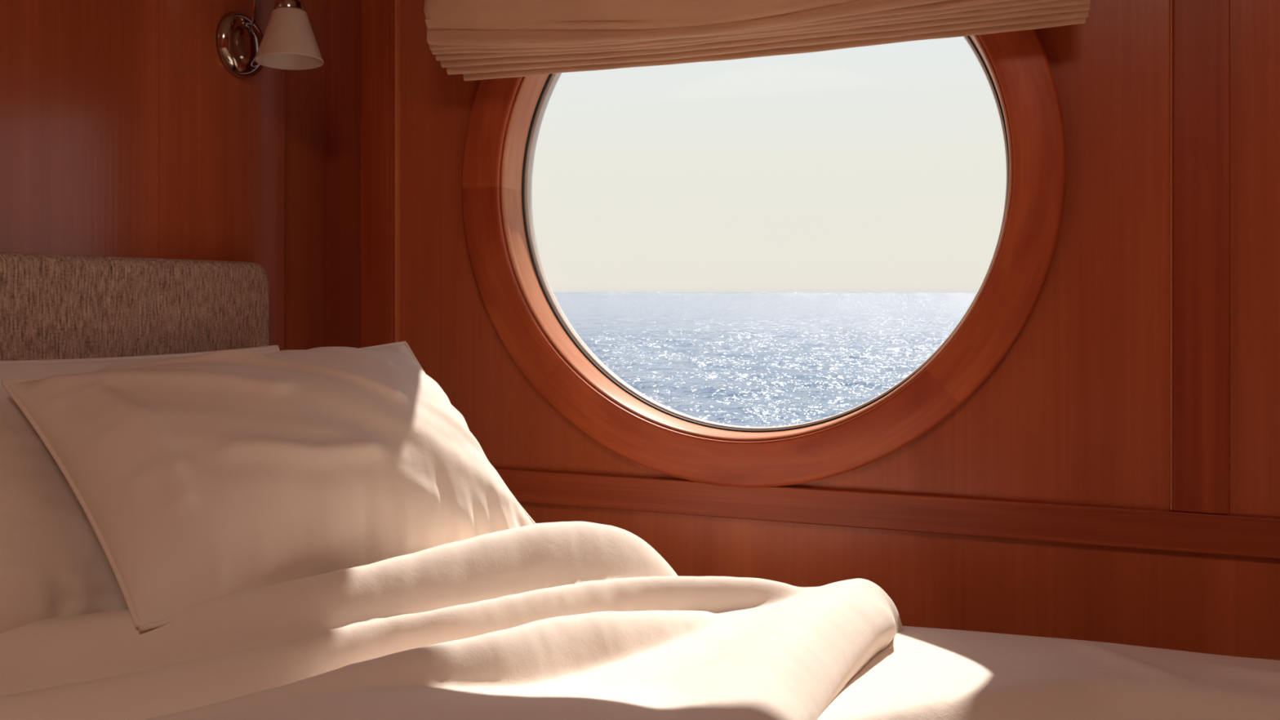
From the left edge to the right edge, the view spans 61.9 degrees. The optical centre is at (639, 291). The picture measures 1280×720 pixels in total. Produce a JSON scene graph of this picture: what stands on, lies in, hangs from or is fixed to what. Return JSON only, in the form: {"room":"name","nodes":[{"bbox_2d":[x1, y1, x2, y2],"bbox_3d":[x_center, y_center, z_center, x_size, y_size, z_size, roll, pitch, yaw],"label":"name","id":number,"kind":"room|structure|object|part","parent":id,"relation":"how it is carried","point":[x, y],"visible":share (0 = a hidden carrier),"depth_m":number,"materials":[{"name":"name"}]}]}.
{"room":"ship interior","nodes":[
{"label":"ship interior","id":0,"kind":"room"},
{"bbox_2d":[284,0,326,350],"bbox_3d":[-1.002,-0.025,0.157,0.060,2.050,3.130,0,0,20],"label":"wall","id":1,"kind":"structure","parent":0,"point":[305,90],"depth_m":1.52,"materials":[{"name":"brown wood"}]},
{"bbox_2d":[0,0,159,258],"bbox_3d":[-0.714,-0.035,0.830,0.020,2.029,0.870,0,0,20],"label":"wall panel","id":2,"kind":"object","parent":1,"relation":"attached to","point":[79,79],"depth_m":1.13,"materials":[{"name":"brown wood"}]},
{"bbox_2d":[159,0,284,351],"bbox_3d":[-0.528,-0.035,1.343,0.020,2.029,0.221,0,0,20],"label":"wall panel","id":3,"kind":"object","parent":1,"relation":"attached to","point":[222,134],"depth_m":1.32,"materials":[{"name":"brown wood"}]},
{"bbox_2d":[215,0,324,79],"bbox_3d":[-0.454,-0.367,1.336,0.124,0.189,0.090,0,0,20],"label":"wall sconce","id":4,"kind":"object","parent":1,"relation":"attached to","point":[288,42],"visible":1,"depth_m":1.32,"materials":[{"name":"silver metal"}]},
{"bbox_3d":[-0.501,-0.314,1.356,0.020,0.084,0.084,0,0,20],"label":"plate","id":5,"kind":"part","parent":4,"relation":"part of","materials":[{"name":"silver metal"}]},
{"bbox_3d":[-0.464,-0.396,1.339,0.072,0.131,0.007,0,0,27],"label":"arm","id":6,"kind":"part","parent":4,"relation":"part of","materials":[{"name":"silver metal"}]},
{"bbox_3d":[-0.435,-0.316,1.325,0.082,0.066,0.082,0,0,20],"label":"lamp shade","id":7,"kind":"part","parent":4,"relation":"part of","materials":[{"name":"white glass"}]},
{"bbox_2d":[326,0,360,348],"bbox_3d":[-0.381,-0.025,1.565,0.143,2.050,0.060,0,0,20],"label":"wall","id":8,"kind":"structure","parent":0,"point":[343,16],"depth_m":1.55,"materials":[{"name":"brown wood"}]},
{"bbox_2d":[400,0,1279,660],"bbox_3d":[0.889,-0.025,1.013,2.622,2.250,0.088,0,0,20],"label":"wall","id":9,"kind":"structure","parent":0,"point":[1077,409],"depth_m":1.12,"materials":[{"name":"brown wood"}]},
{"bbox_2d":[360,0,394,347],"bbox_3d":[-0.345,-0.413,1.409,0.050,1.272,0.013,0,0,20],"label":"trim","id":10,"kind":"structure","parent":9,"relation":"attached to","point":[377,16],"depth_m":1.40,"materials":[{"name":"brown wood"}]},
{"bbox_2d":[394,0,399,342],"bbox_3d":[-0.319,-0.413,1.403,0.004,1.271,0.008,0,0,20],"label":"trim","id":11,"kind":"structure","parent":9,"relation":"attached to","point":[397,2],"depth_m":1.40,"materials":[{"name":"brown wood"}]},
{"bbox_2d":[461,29,1066,487],"bbox_3d":[0.127,-0.132,1.283,0.800,0.800,0.110,0,0,20],"label":"window","id":12,"kind":"structure","parent":9,"relation":"in","point":[517,296],"depth_m":1.24,"materials":[{"name":"brown wood"}]},
{"bbox_2d":[423,0,1089,80],"bbox_3d":[0.100,-0.454,1.167,0.726,0.391,0.164,0,0,20],"label":"blind","id":13,"kind":"object","parent":12,"relation":"attached to","point":[476,39],"visible":1,"depth_m":1.15,"materials":[{"name":"beige fabric"}]},
{"bbox_2d":[493,466,1279,559],"bbox_3d":[0.821,0.243,0.985,2.531,0.040,0.012,0,0,20],"label":"trim","id":14,"kind":"structure","parent":9,"relation":"attached to","point":[1156,529],"depth_m":1.17,"materials":[{"name":"brown wood"}]},
{"bbox_2d":[1169,0,1172,510],"bbox_3d":[0.542,-0.413,1.089,0.002,1.271,0.008,0,0,20],"label":"trim","id":15,"kind":"structure","parent":9,"relation":"attached to","point":[1171,1],"depth_m":1.08,"materials":[{"name":"brown wood"}]},
{"bbox_2d":[1172,0,1230,514],"bbox_3d":[0.567,-0.413,1.078,0.051,1.271,0.013,0,0,20],"label":"trim","id":16,"kind":"structure","parent":9,"relation":"attached to","point":[1201,28],"depth_m":1.07,"materials":[{"name":"brown wood"}]},
{"bbox_3d":[0.279,1.025,-0.309,2.785,0.050,3.130,0,0,20],"label":"floor","id":17,"kind":"structure","parent":0,"visible":0},
{"bbox_3d":[0.126,0.770,0.114,2.040,0.460,1.800,0,0,20],"label":"bed base","id":18,"kind":"object","parent":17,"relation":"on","visible":0},
{"bbox_2d":[0,252,268,360],"bbox_3d":[-0.771,0.246,0.580,0.045,0.568,1.662,0,0,20],"label":"headboard","id":19,"kind":"object","parent":18,"relation":"attached to","point":[52,306],"visible":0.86,"depth_m":1.13,"materials":[{"name":"brown fabric"}]},
{"bbox_3d":[0.132,0.434,0.114,1.950,0.212,1.765,0,0,20],"label":"mattress","id":20,"kind":"object","parent":18,"relation":"on","visible":0},
{"bbox_2d":[817,626,1279,719],"bbox_3d":[0.135,0.395,0.114,1.974,0.211,1.797,0,0,20],"label":"fitted sheet","id":21,"kind":"object","parent":20,"relation":"on","point":[923,673],"visible":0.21,"depth_m":0.81,"materials":[{"name":"beige fabric"}]},
{"bbox_2d":[0,345,279,391],"bbox_3d":[-0.498,0.171,1.062,0.087,0.231,0.505,0,0,25],"label":"pillow","id":22,"kind":"object","parent":21,"relation":"on","point":[19,369],"visible":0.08,"depth_m":1.02,"materials":[{"name":"beige fabric"}]},
{"bbox_2d":[0,520,902,719],"bbox_3d":[-0.327,0.264,0.483,0.730,0.104,1.376,0,0,20],"label":"duvet","id":23,"kind":"object","parent":21,"relation":"on","point":[558,620],"visible":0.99,"depth_m":0.81,"materials":[{"name":"beige fabric"}]},
{"bbox_2d":[0,391,128,634],"bbox_3d":[-0.595,0.172,0.632,0.140,0.179,0.635,0,0,25],"label":"pillow","id":24,"kind":"object","parent":23,"relation":"on","point":[54,563],"visible":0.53,"depth_m":0.83,"materials":[{"name":"beige fabric"}]},
{"bbox_2d":[0,341,535,631],"bbox_3d":[-0.306,0.154,0.971,0.212,0.206,0.432,0,0,43],"label":"pillow","id":25,"kind":"object","parent":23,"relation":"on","point":[202,477],"visible":0.88,"depth_m":0.88,"materials":[{"name":"beige fabric"}]},
{"label":"outside","id":26,"kind":"structure","parent":0,"visible":0},
{"bbox_2d":[553,292,977,426],"bbox_3d":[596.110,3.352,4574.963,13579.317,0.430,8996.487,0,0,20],"label":"sea","id":27,"kind":"structure","parent":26,"point":[749,359],"depth_m":69.47,"materials":[{"name":"blue liquid"}]}
]}

